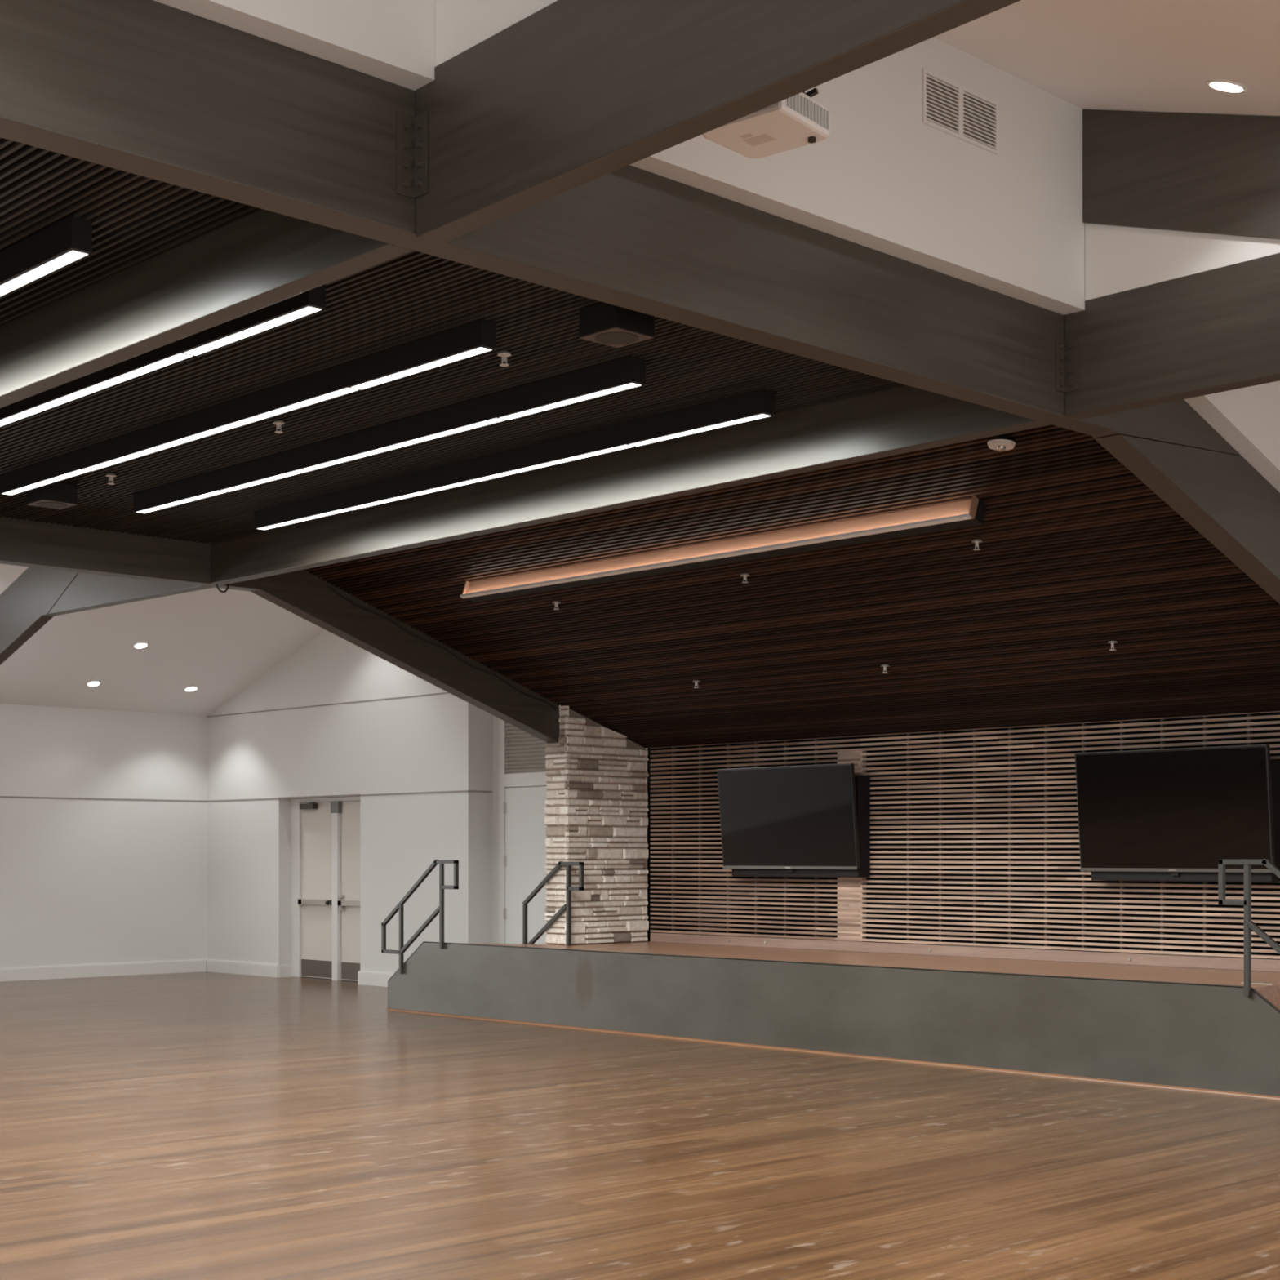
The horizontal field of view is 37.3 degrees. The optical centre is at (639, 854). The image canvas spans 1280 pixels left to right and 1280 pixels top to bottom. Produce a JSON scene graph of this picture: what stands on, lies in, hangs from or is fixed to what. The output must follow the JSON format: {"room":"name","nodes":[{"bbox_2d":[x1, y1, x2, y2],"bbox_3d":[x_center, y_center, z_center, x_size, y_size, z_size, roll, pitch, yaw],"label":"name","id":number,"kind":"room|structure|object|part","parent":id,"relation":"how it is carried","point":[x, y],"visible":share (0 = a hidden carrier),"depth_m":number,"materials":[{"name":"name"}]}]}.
{"room":"community hall","nodes":[
{"label":"community hall","id":0,"kind":"room"},
{"bbox_2d":[0,703,207,971],"bbox_3d":[-11.383,-0.300,18.797,17.700,3.600,0.150,0,0,-44],"label":"wall","id":1,"kind":"structure","parent":0,"point":[83,882],"depth_m":23.26,"materials":[{"name":"white paint"}]},
{"bbox_2d":[0,959,205,981],"bbox_3d":[-11.606,1.423,18.465,16.720,0.155,0.022,0,0,-44],"label":"baseboard","id":2,"kind":"structure","parent":1,"relation":"attached to","point":[13,974],"depth_m":23.22,"materials":[{"name":"white paint"}]},
{"bbox_2d":[0,795,207,801],"bbox_3d":[-11.603,-0.680,18.479,16.744,0.018,0.007,0,0,-44],"label":"trim","id":3,"kind":"structure","parent":1,"relation":"attached to","point":[0,796],"depth_m":23.25,"materials":[{"name":"beige metal"}]},
{"bbox_2d":[0,564,325,715],"bbox_3d":[-8.608,-3.152,15.674,17.400,2.758,8.240,0,0,-44],"label":"ceiling","id":4,"kind":"structure","parent":0,"point":[211,640],"depth_m":21.89,"materials":[{"name":"white paint"}]},
{"bbox_2d":[85,680,101,686],"bbox_3d":[-6.455,-2.018,22.375,0.170,0.061,0.179,0,0,41],"label":"recessed light","id":5,"kind":"object","parent":4,"relation":"in","point":[91,683],"visible":1,"depth_m":22.36,"materials":[{"name":"white"}]},
{"bbox_2d":[133,641,148,648],"bbox_3d":[-5.686,-2.380,21.569,0.170,0.061,0.179,0,0,41],"label":"recessed light","id":6,"kind":"object","parent":4,"relation":"in","point":[139,645],"visible":1,"depth_m":21.55,"materials":[{"name":"white paint"}]},
{"bbox_2d":[183,685,198,691],"bbox_3d":[-5.506,-2.031,23.227,0.170,0.061,0.179,0,0,41],"label":"recessed light","id":7,"kind":"object","parent":4,"relation":"in","point":[191,688],"visible":1,"depth_m":23.21,"materials":[{"name":"white"}]},
{"bbox_2d":[207,630,487,973],"bbox_3d":[-3.604,-1.009,22.423,0.260,5.019,5.350,0,0,-44],"label":"wall","id":8,"kind":"structure","parent":0,"point":[433,743],"depth_m":21.92,"materials":[{"name":"white paint"}]},
{"bbox_2d":[206,959,393,986],"bbox_3d":[-3.634,1.423,22.380,0.202,0.155,5.328,0,0,-44],"label":"baseboard","id":9,"kind":"structure","parent":8,"relation":"attached to","point":[365,978],"depth_m":23.24,"materials":[{"name":"white paint"}]},
{"bbox_2d":[290,796,359,981],"bbox_3d":[-3.699,0.411,22.560,0.188,2.178,1.698,0,0,-44],"label":"door","id":10,"kind":"structure","parent":8,"relation":"in","point":[325,837],"depth_m":22.70,"materials":[{"name":"white paint"}]},
{"bbox_3d":[-3.884,1.375,22.813,0.006,0.200,0.680,0,0,-44],"label":"kick plate","id":11,"kind":"part","parent":10,"relation":"part of","materials":[{"name":"brown"}]},
{"bbox_3d":[-3.333,1.375,22.236,0.006,0.200,0.595,0,0,-44],"label":"kick plate","id":12,"kind":"part","parent":10,"relation":"part of","materials":[{"name":"brown"}]},
{"bbox_2d":[207,692,448,717],"bbox_3d":[-3.653,-1.762,22.282,0.007,0.013,5.474,0,0,-44],"label":"trim","id":13,"kind":"structure","parent":8,"relation":"attached to","point":[443,692],"depth_m":22.25,"materials":[{"name":"beige metal"}]},
{"bbox_2d":[207,790,467,801],"bbox_3d":[-3.698,-0.682,22.329,0.007,0.023,5.344,0,0,-44],"label":"trim","id":14,"kind":"structure","parent":8,"relation":"attached to","point":[461,791],"depth_m":22.00,"materials":[{"name":"beige metal"}]},
{"bbox_2d":[435,0,557,66],"bbox_3d":[0.329,-3.111,5.391,0.105,0.913,2.843,0,0,-44],"label":"wall","id":15,"kind":"structure","parent":0,"point":[460,25],"depth_m":6.24,"materials":[{"name":"white paint"}]},
{"bbox_2d":[487,705,647,943],"bbox_3d":[-0.450,-1.500,19.482,0.240,6.000,3.600,0,0,-44],"label":"wall","id":16,"kind":"structure","parent":0,"point":[492,721],"depth_m":20.61,"materials":[{"name":"white paint"}]},
{"bbox_2d":[467,790,492,792],"bbox_3d":[-1.732,-0.680,20.509,0.336,0.018,0.007,0,0,-44],"label":"trim","id":17,"kind":"structure","parent":16,"relation":"attached to","point":[475,791],"depth_m":20.50,"materials":[{"name":"beige metal"}]},
{"bbox_2d":[498,708,560,944],"bbox_3d":[-1.130,-0.010,20.112,0.052,3.020,1.150,0,0,-44],"label":"door","id":18,"kind":"structure","parent":16,"relation":"in","point":[522,855],"depth_m":20.26,"materials":[{"name":"white paint"}]},
{"bbox_2d":[0,971,1279,1279],"bbox_3d":[-3.026,1.560,9.901,17.500,0.120,24.700,0,0,-44],"label":"floor","id":19,"kind":"structure","parent":0,"point":[202,1125],"depth_m":9.28,"materials":[{"name":"brown wood"}]},
{"bbox_2d":[386,941,1279,1099],"bbox_3d":[1.534,1.160,15.316,1.735,0.680,9.718,0,0,-44],"label":"stage","id":20,"kind":"object","parent":19,"relation":"on","point":[1186,1028],"visible":0.97,"depth_m":13.92,"materials":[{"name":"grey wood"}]},
{"bbox_2d":[381,859,458,973],"bbox_3d":[-2.084,0.594,17.860,0.034,1.092,1.164,0,0,-44],"label":"handrail","id":21,"kind":"object","parent":20,"relation":"attached to","point":[440,909],"visible":1,"depth_m":17.81,"materials":[{"name":"grey metal"}]},
{"bbox_3d":[-2.277,0.809,18.061,0.034,0.662,0.034,0,0,-44],"label":"post","id":22,"kind":"part","parent":21,"relation":"part of","materials":[{"name":"grey metal"}]},
{"bbox_3d":[-2.060,0.710,17.834,0.034,0.455,0.617,0,0,-44],"label":"rail","id":23,"kind":"part","parent":21,"relation":"part of","materials":[{"name":"grey metal"}]},
{"bbox_3d":[-2.084,0.372,17.860,0.034,0.650,1.164,0,0,-44],"label":"rail","id":24,"kind":"part","parent":21,"relation":"part of","materials":[{"name":"grey metal"}]},
{"bbox_3d":[-1.843,0.484,17.607,0.034,0.792,0.034,0,0,-44],"label":"post","id":25,"kind":"part","parent":21,"relation":"part of","materials":[{"name":"grey metal"}]},
{"bbox_2d":[522,861,583,946],"bbox_3d":[-0.800,0.529,17.344,0.034,0.934,0.824,0,0,-44],"label":"handrail","id":26,"kind":"object","parent":20,"relation":"attached to","point":[567,907],"visible":0.88,"depth_m":17.22,"materials":[{"name":"grey metal"}]},
{"bbox_3d":[-1.069,0.733,17.626,0.034,0.526,0.034,0,0,-44],"label":"post","id":27,"kind":"part","parent":26,"relation":"part of","materials":[{"name":"grey metal"}]},
{"bbox_3d":[-0.864,0.672,17.410,0.034,0.440,0.592,0,0,-44],"label":"rail","id":28,"kind":"part","parent":26,"relation":"part of","materials":[{"name":"grey metal"}]},
{"bbox_3d":[-0.800,0.270,17.344,0.034,0.415,0.824,0,0,-44],"label":"rail","id":29,"kind":"part","parent":26,"relation":"part of","materials":[{"name":"grey metal"}]},
{"bbox_3d":[-0.648,0.467,17.184,0.034,0.727,0.034,0,0,-44],"label":"post","id":30,"kind":"part","parent":26,"relation":"part of","materials":[{"name":"grey metal"}]},
{"bbox_2d":[544,705,648,945],"bbox_3d":[-0.399,-0.262,17.708,1.049,2.184,0.330,0,0,-44],"label":"stone pillar","id":31,"kind":"structure","parent":20,"relation":"on","point":[596,810],"depth_m":17.51,"materials":[{"name":"brown stone"}]},
{"bbox_3d":[0.917,1.491,14.724,0.025,0.018,9.710,0,0,-44],"label":"floor moulding","id":32,"kind":"part","parent":20,"relation":"part of","materials":[{"name":"orange wood"}]},
{"bbox_2d":[1217,858,1279,996],"bbox_3d":[4.013,0.653,11.475,0.034,1.255,1.100,0,0,-44],"label":"handrail","id":33,"kind":"object","parent":20,"relation":"attached to","point":[1249,925],"visible":1,"depth_m":11.72,"materials":[{"name":"grey metal"}]},
{"bbox_3d":[3.764,0.473,11.736,0.034,0.814,0.034,0,0,-44],"label":"post","id":34,"kind":"part","parent":33,"relation":"part of","materials":[{"name":"grey metal"}]},
{"bbox_3d":[4.013,0.349,11.475,0.034,0.647,1.100,0,0,-44],"label":"rail","id":35,"kind":"part","parent":33,"relation":"part of","materials":[{"name":"grey metal"}]},
{"bbox_3d":[3.982,0.662,11.508,0.034,0.499,0.624,0,0,-44],"label":"rail","id":36,"kind":"part","parent":33,"relation":"part of","materials":[{"name":"grey metal"}]},
{"bbox_3d":[3.983,0.829,12.176,0.080,0.004,0.210,0,0,-44],"label":"floor plate","id":37,"kind":"part","parent":20,"relation":"part of","materials":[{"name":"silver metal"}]},
{"bbox_2d":[153,0,1279,493],"bbox_3d":[-0.591,-2.379,6.664,16.550,2.422,0.265,0,0,-44],"label":"wall","id":38,"kind":"structure","parent":0,"point":[884,180],"depth_m":8.17,"materials":[{"name":"white paint"}]},
{"bbox_2d":[921,68,998,155],"bbox_3d":[1.423,-3.288,8.395,0.545,0.233,0.011,0,0,-44],"label":"air vent","id":39,"kind":"object","parent":38,"relation":"in","point":[948,107],"visible":1,"depth_m":8.38,"materials":[{"name":"white metal"}]},
{"bbox_2d":[647,711,1279,972],"bbox_3d":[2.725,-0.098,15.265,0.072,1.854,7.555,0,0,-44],"label":"wall","id":40,"kind":"structure","parent":0,"point":[851,895],"depth_m":15.35,"materials":[{"name":"brown wood"}]},
{"bbox_2d":[716,763,870,877],"bbox_3d":[1.329,-0.284,16.473,0.293,0.958,1.555,0,0,-44],"label":"television","id":41,"kind":"object","parent":40,"relation":"attached to","point":[804,820],"visible":1,"depth_m":16.31,"materials":[{"name":"black plastic"}]},
{"bbox_3d":[2.729,0.787,15.269,0.062,0.084,7.555,0,0,-44],"label":"board","id":42,"kind":"part","parent":40,"relation":"part of","materials":[{"name":"brown wood"}]},
{"bbox_2d":[1074,744,1279,882],"bbox_3d":[3.907,-0.284,13.773,0.293,0.958,1.555,0,0,-44],"label":"television","id":43,"kind":"object","parent":40,"relation":"attached to","point":[1166,814],"visible":0.92,"depth_m":13.66,"materials":[{"name":"black"}]},
{"bbox_2d":[933,0,1279,117],"bbox_3d":[2.329,-3.015,3.787,16.800,1.473,8.460,0,0,-44],"label":"ceiling","id":44,"kind":"structure","parent":0,"point":[1133,55],"depth_m":7.80,"materials":[{"name":"white paint"}]},
{"bbox_2d":[415,0,1021,244],"bbox_3d":[2.005,-2.380,3.372,0.105,0.550,8.321,0,0,-41],"label":"ceiling beam","id":45,"kind":"structure","parent":44,"relation":"attached to","point":[571,94],"depth_m":5.69,"materials":[{"name":"wood"}]},
{"bbox_2d":[702,87,830,158],"bbox_3d":[0.395,-2.727,5.944,0.330,0.973,0.344,0,0,-44],"label":"projector","id":46,"kind":"object","parent":44,"relation":"hanging from","point":[799,120],"visible":0.66,"depth_m":5.91,"materials":[{"name":"white plastic"}]},
{"bbox_2d":[786,93,829,129],"bbox_3d":[0.520,-2.301,5.847,0.003,0.063,0.227,0,0,39],"label":"vent","id":47,"kind":"object","parent":46,"relation":"attached to","point":[804,112],"depth_m":5.85,"materials":[{"name":"grey plastic"}]},
{"bbox_2d":[1065,253,1279,419],"bbox_3d":[4.965,-2.388,6.199,0.115,0.535,8.308,0,0,-44],"label":"ceiling beam","id":48,"kind":"structure","parent":44,"relation":"attached to","point":[1215,331],"depth_m":8.72,"materials":[{"name":"wood"}]},
{"bbox_2d":[1205,79,1248,93],"bbox_3d":[2.476,-3.243,7.991,0.179,0.060,0.171,0,0,-38],"label":"recessed light","id":49,"kind":"object","parent":44,"relation":"in","point":[1227,86],"visible":1,"depth_m":7.97,"materials":[{"name":"white plastic"}]},
{"bbox_2d":[1084,223,1279,300],"bbox_3d":[3.158,-3.111,8.092,0.115,0.913,2.843,0,0,-44],"label":"wall","id":50,"kind":"structure","parent":0,"point":[1118,259],"depth_m":8.82,"materials":[{"name":"white paint"}]},
{"bbox_2d":[1082,109,1279,239],"bbox_3d":[3.091,-2.860,8.062,0.021,1.410,2.792,0,0,-44],"label":"rafter","id":51,"kind":"object","parent":50,"relation":"attached to","point":[1214,174],"visible":1,"depth_m":8.68,"materials":[{"name":"wood"}]},
{"bbox_3d":[-5.018,-2.497,7.943,11.915,0.045,7.700,0,0,-44],"label":"ceiling","id":52,"kind":"structure","parent":0,"visible":0},
{"bbox_2d":[0,516,260,591],"bbox_3d":[-7.567,-2.365,10.943,12.370,0.490,0.160,0,0,-44],"label":"ceiling beam","id":53,"kind":"structure","parent":52,"relation":"attached to","point":[23,543],"depth_m":14.24,"materials":[{"name":"wood"}]},
{"bbox_2d":[0,567,213,665],"bbox_3d":[-6.214,-1.520,17.934,0.115,2.341,8.078,0,0,-44],"label":"ceiling beam","id":54,"kind":"structure","parent":53,"relation":"attached to","point":[37,595],"depth_m":16.78,"materials":[{"name":"white paint"}]},
{"bbox_2d":[0,208,413,408],"bbox_3d":[-3.492,-2.310,9.401,0.105,0.380,7.698,0,0,-44],"label":"ceiling beam","id":55,"kind":"structure","parent":52,"relation":"attached to","point":[257,259],"depth_m":7.64,"materials":[{"name":"wood"}]},
{"bbox_2d":[0,137,906,543],"bbox_3d":[-5.018,-2.450,7.944,11.816,0.040,7.696,0,0,-44],"label":"ceiling slats","id":56,"kind":"structure","parent":52,"relation":"attached to","point":[414,295],"depth_m":9.54,"materials":[{"name":"brown wood"}]},
{"bbox_2d":[0,211,92,296],"bbox_3d":[-3.833,-2.390,9.023,0.084,0.160,4.915,0,0,-44],"label":"ceiling lamp","id":57,"kind":"object","parent":56,"relation":"hanging from","point":[67,239],"visible":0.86,"depth_m":7.40,"materials":[{"name":"black metal"}]},
{"bbox_2d":[0,250,88,296],"bbox_3d":[-2.502,-2.311,7.643,0.064,0.001,1.020,0,0,-44],"label":"diffuser","id":58,"kind":"object","parent":57,"relation":"attached to","point":[51,260],"depth_m":7.48,"materials":[{"name":"white plastic"}]},
{"bbox_2d":[26,481,77,509],"bbox_3d":[-3.865,-2.361,12.445,0.240,0.136,0.240,0,0,-44],"label":"ceiling speaker","id":59,"kind":"object","parent":56,"relation":"attached to","point":[59,495],"visible":0.93,"depth_m":12.37,"materials":[{"name":"brown"}]},
{"bbox_2d":[35,502,66,507],"bbox_3d":[-3.865,-2.295,12.445,0.196,0.004,0.196,0,0,-44],"label":"speaker grille","id":60,"kind":"object","parent":59,"relation":"attached to","point":[46,504],"depth_m":12.43,"materials":[{"name":"grey metal"}]},
{"bbox_3d":[-3.865,-2.298,12.445,0.236,0.002,0.236,0,0,-44],"label":"frame","id":61,"kind":"part","parent":59,"relation":"part of","materials":[{"name":"brown"}]},
{"bbox_2d":[105,473,116,484],"bbox_3d":[-3.381,-2.398,12.101,0.067,0.062,0.067,0,0,-44],"label":"sprinkler head","id":62,"kind":"object","parent":56,"relation":"attached to","point":[110,476],"visible":1,"depth_m":12.09},
{"bbox_2d":[0,284,325,426],"bbox_3d":[-3.058,-2.390,9.763,0.084,0.160,4.915,0,0,-44],"label":"ceiling lamp","id":63,"kind":"object","parent":56,"relation":"hanging from","point":[313,300],"visible":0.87,"depth_m":8.79,"materials":[{"name":"black"}]},
{"bbox_2d":[0,353,192,426],"bbox_3d":[-3.047,-2.311,9.756,0.064,0.001,2.750,0,0,-44],"label":"diffuser","id":64,"kind":"object","parent":63,"relation":"attached to","point":[158,361],"depth_m":9.38,"materials":[{"name":"white plastic"}]},
{"bbox_2d":[183,306,321,355],"bbox_3d":[-1.727,-2.311,8.383,0.064,0.001,1.020,0,0,-44],"label":"diffuser","id":65,"kind":"object","parent":63,"relation":"attached to","point":[282,315],"depth_m":8.35,"materials":[{"name":"white plastic"}]},
{"bbox_2d":[0,316,496,495],"bbox_3d":[-2.385,-2.390,10.406,0.084,0.160,4.915,0,0,-44],"label":"ceiling lamp","id":66,"kind":"object","parent":56,"relation":"hanging from","point":[477,336],"visible":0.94,"depth_m":9.88,"materials":[{"name":"black"}]},
{"bbox_2d":[2,469,88,494],"bbox_3d":[-3.704,-2.311,11.780,0.064,0.001,1.045,0,0,-44],"label":"diffuser","id":67,"kind":"object","parent":66,"relation":"attached to","point":[58,475],"depth_m":11.77,"materials":[{"name":"white plastic"}]},
{"bbox_2d":[83,387,358,471],"bbox_3d":[-2.375,-2.311,10.398,0.064,0.001,2.750,0,0,-44],"label":"diffuser","id":68,"kind":"object","parent":66,"relation":"attached to","point":[322,394],"depth_m":10.27,"materials":[{"name":"white plastic"}]},
{"bbox_2d":[351,347,491,389],"bbox_3d":[-1.054,-2.311,9.025,0.064,0.001,1.020,0,0,-44],"label":"diffuser","id":69,"kind":"object","parent":66,"relation":"attached to","point":[452,354],"depth_m":9.00,"materials":[{"name":"white plastic"}]},
{"bbox_2d":[272,420,284,433],"bbox_3d":[-2.027,-2.398,10.626,0.067,0.062,0.067,0,0,-44],"label":"sprinkler head","id":70,"kind":"object","parent":56,"relation":"attached to","point":[278,424],"visible":1,"depth_m":10.62},
{"bbox_2d":[133,354,645,514],"bbox_3d":[-1.700,-2.390,11.060,0.084,0.160,4.915,0,0,-44],"label":"ceiling lamp","id":71,"kind":"object","parent":56,"relation":"hanging from","point":[628,371],"visible":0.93,"depth_m":10.57,"materials":[{"name":"black"}]},
{"bbox_2d":[136,490,226,513],"bbox_3d":[-3.019,-2.311,12.435,0.064,0.001,1.045,0,0,-44],"label":"diffuser","id":72,"kind":"object","parent":71,"relation":"attached to","point":[193,495],"depth_m":12.43,"materials":[{"name":"white plastic"}]},
{"bbox_2d":[221,417,505,491],"bbox_3d":[-1.689,-2.311,11.053,0.064,0.001,2.750,0,0,-44],"label":"diffuser","id":73,"kind":"object","parent":71,"relation":"attached to","point":[462,425],"depth_m":10.94,"materials":[{"name":"white plastic"}]},
{"bbox_2d":[500,382,640,419],"bbox_3d":[-0.369,-2.311,9.680,0.064,0.001,1.020,0,0,-44],"label":"diffuser","id":74,"kind":"object","parent":71,"relation":"attached to","point":[602,388],"depth_m":9.66,"materials":[{"name":"white plastic"}]},
{"bbox_2d":[497,351,511,366],"bbox_3d":[-0.657,-2.398,9.168,0.067,0.062,0.067,0,0,-44],"label":"sprinkler head","id":75,"kind":"object","parent":56,"relation":"attached to","point":[504,354],"visible":1,"depth_m":9.16},
{"bbox_2d":[253,387,775,530],"bbox_3d":[-1.016,-2.390,11.713,0.084,0.160,4.915,0,0,-44],"label":"ceiling lamp","id":76,"kind":"object","parent":56,"relation":"hanging from","point":[757,404],"visible":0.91,"depth_m":11.25,"materials":[{"name":"black"}]},
{"bbox_2d":[257,509,349,529],"bbox_3d":[-2.335,-2.311,13.087,0.064,0.001,1.045,0,0,-44],"label":"diffuser","id":77,"kind":"object","parent":76,"relation":"attached to","point":[312,514],"depth_m":13.10,"materials":[{"name":"white plastic"}]},
{"bbox_2d":[344,444,632,510],"bbox_3d":[-1.006,-2.311,11.706,0.064,0.001,2.750,0,0,-44],"label":"diffuser","id":78,"kind":"object","parent":76,"relation":"attached to","point":[594,450],"depth_m":11.61,"materials":[{"name":"white plastic"}]},
{"bbox_2d":[629,413,770,446],"bbox_3d":[0.315,-2.311,10.333,0.064,0.001,1.020,0,0,-44],"label":"diffuser","id":79,"kind":"object","parent":76,"relation":"attached to","point":[728,420],"depth_m":10.31,"materials":[{"name":"white plastic"}]},
{"bbox_2d":[578,302,654,347],"bbox_3d":[-0.103,-2.361,8.426,0.240,0.136,0.240,0,0,-44],"label":"ceiling speaker","id":80,"kind":"object","parent":56,"relation":"attached to","point":[602,322],"visible":0.91,"depth_m":8.36,"materials":[{"name":"black"}]},
{"bbox_2d":[595,332,639,345],"bbox_3d":[-0.103,-2.295,8.426,0.196,0.004,0.196,0,0,-44],"label":"speaker grille","id":81,"kind":"object","parent":80,"relation":"attached to","point":[604,338],"depth_m":8.42,"materials":[{"name":"brown metal"}]},
{"bbox_3d":[-0.103,-2.298,8.426,0.236,0.002,0.236,0,0,-44],"label":"frame","id":82,"kind":"part","parent":80,"relation":"part of","materials":[{"name":"brown"}]},
{"bbox_2d":[0,0,1240,455],"bbox_3d":[-1.663,-2.361,5.664,13.618,0.498,0.231,0,0,-44],"label":"ceiling beam","id":83,"kind":"structure","parent":52,"relation":"attached to","point":[151,89],"depth_m":6.78,"materials":[{"name":"grey paint"}]},
{"bbox_2d":[210,385,1050,585],"bbox_3d":[-0.668,-2.355,12.098,0.115,0.470,7.698,0,0,-44],"label":"ceiling beam","id":84,"kind":"structure","parent":52,"relation":"attached to","point":[904,419],"depth_m":11.34,"materials":[{"name":"wood"}]},
{"bbox_2d":[215,583,228,592],"bbox_3d":[-3.282,-2.094,14.890,0.118,0.078,0.024,0,0,-44],"label":"cable","id":85,"kind":"object","parent":84,"relation":"hanging from","point":[216,584],"visible":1,"depth_m":14.88,"materials":[{"name":"black plastic"}]},
{"bbox_3d":[1.048,-1.876,13.736,4.630,1.677,7.700,0,0,-44],"label":"ceiling","id":86,"kind":"structure","parent":0,"visible":0},
{"bbox_2d":[250,568,559,743],"bbox_3d":[-1.941,-1.816,16.312,3.180,1.585,0.160,0,0,-44],"label":"rafter","id":87,"kind":"object","parent":86,"relation":"attached to","point":[300,593],"visible":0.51,"depth_m":16.20,"materials":[{"name":"wood"}]},
{"bbox_2d":[326,585,556,709],"bbox_3d":[-1.671,-1.768,16.446,2.506,0.896,0.014,0,0,-44],"label":"cable","id":88,"kind":"object","parent":87,"relation":"attached to","point":[329,587],"visible":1,"depth_m":16.37,"materials":[{"name":"black plastic"}]},
{"bbox_2d":[305,424,1279,748],"bbox_3d":[1.027,-1.807,13.716,4.533,1.597,7.696,0,0,-44],"label":"ceiling stage slats","id":89,"kind":"structure","parent":86,"relation":"attached to","point":[1077,555],"depth_m":13.41,"materials":[{"name":"brown wood"}]},
{"bbox_2d":[551,600,560,609],"bbox_3d":[-0.649,-1.933,14.710,0.067,0.062,0.067,0,0,-44],"label":"sprinkler head","id":90,"kind":"object","parent":89,"relation":"attached to","point":[556,602],"visible":1,"depth_m":14.70},
{"bbox_2d":[692,680,700,688],"bbox_3d":[0.469,-1.411,15.726,0.067,0.062,0.067,0,0,-44],"label":"sprinkler head","id":91,"kind":"object","parent":89,"relation":"attached to","point":[695,682],"visible":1,"depth_m":15.71},
{"bbox_2d":[459,495,986,602],"bbox_3d":[0.338,-2.050,13.027,0.185,0.162,4.845,0,0,-44],"label":"lamp","id":92,"kind":"object","parent":89,"relation":"hanging from","point":[969,513],"visible":1,"depth_m":12.63,"materials":[{"name":"black painted metal"},{"name":"white enamel"}]},
{"bbox_2d":[740,573,749,582],"bbox_3d":[0.736,-1.933,13.260,0.067,0.062,0.067,0,0,-44],"label":"sprinkler head","id":93,"kind":"object","parent":89,"relation":"attached to","point":[744,575],"visible":1,"depth_m":13.25},
{"bbox_2d":[880,664,889,673],"bbox_3d":[1.854,-1.401,14.319,0.067,0.062,0.067,0,0,-44],"label":"sprinkler head","id":94,"kind":"object","parent":89,"relation":"attached to","point":[884,666],"visible":1,"depth_m":14.31},
{"bbox_2d":[971,539,982,550],"bbox_3d":[2.104,-1.933,11.827,0.067,0.062,0.067,0,0,-44],"label":"sprinkler head","id":95,"kind":"object","parent":89,"relation":"attached to","point":[976,541],"visible":1,"depth_m":11.82},
{"bbox_2d":[986,435,1015,451],"bbox_3d":[2.004,-2.273,10.501,0.155,0.080,0.156,0,0,-44],"label":"smoke detector","id":96,"kind":"object","parent":89,"relation":"attached to","point":[1001,443],"visible":1,"depth_m":10.47,"materials":[{"name":"white plastic"}]},
{"bbox_3d":[2.003,-2.296,10.500,0.059,0.034,0.059,0,0,-44],"label":"stem","id":97,"kind":"part","parent":96,"relation":"part of","materials":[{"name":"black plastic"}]},
{"bbox_2d":[1107,640,1117,650],"bbox_3d":[3.206,-1.415,12.845,0.067,0.062,0.067,0,0,-44],"label":"sprinkler head","id":98,"kind":"object","parent":89,"relation":"attached to","point":[1112,642],"visible":1,"depth_m":12.84},
{"bbox_2d":[1094,434,1279,604],"bbox_3d":[3.837,-1.437,10.973,4.094,1.480,0.150,0,0,-44],"label":"rafter","id":99,"kind":"object","parent":86,"relation":"attached to","point":[1223,496],"visible":1,"depth_m":10.22,"materials":[{"name":"wood"}]}
]}

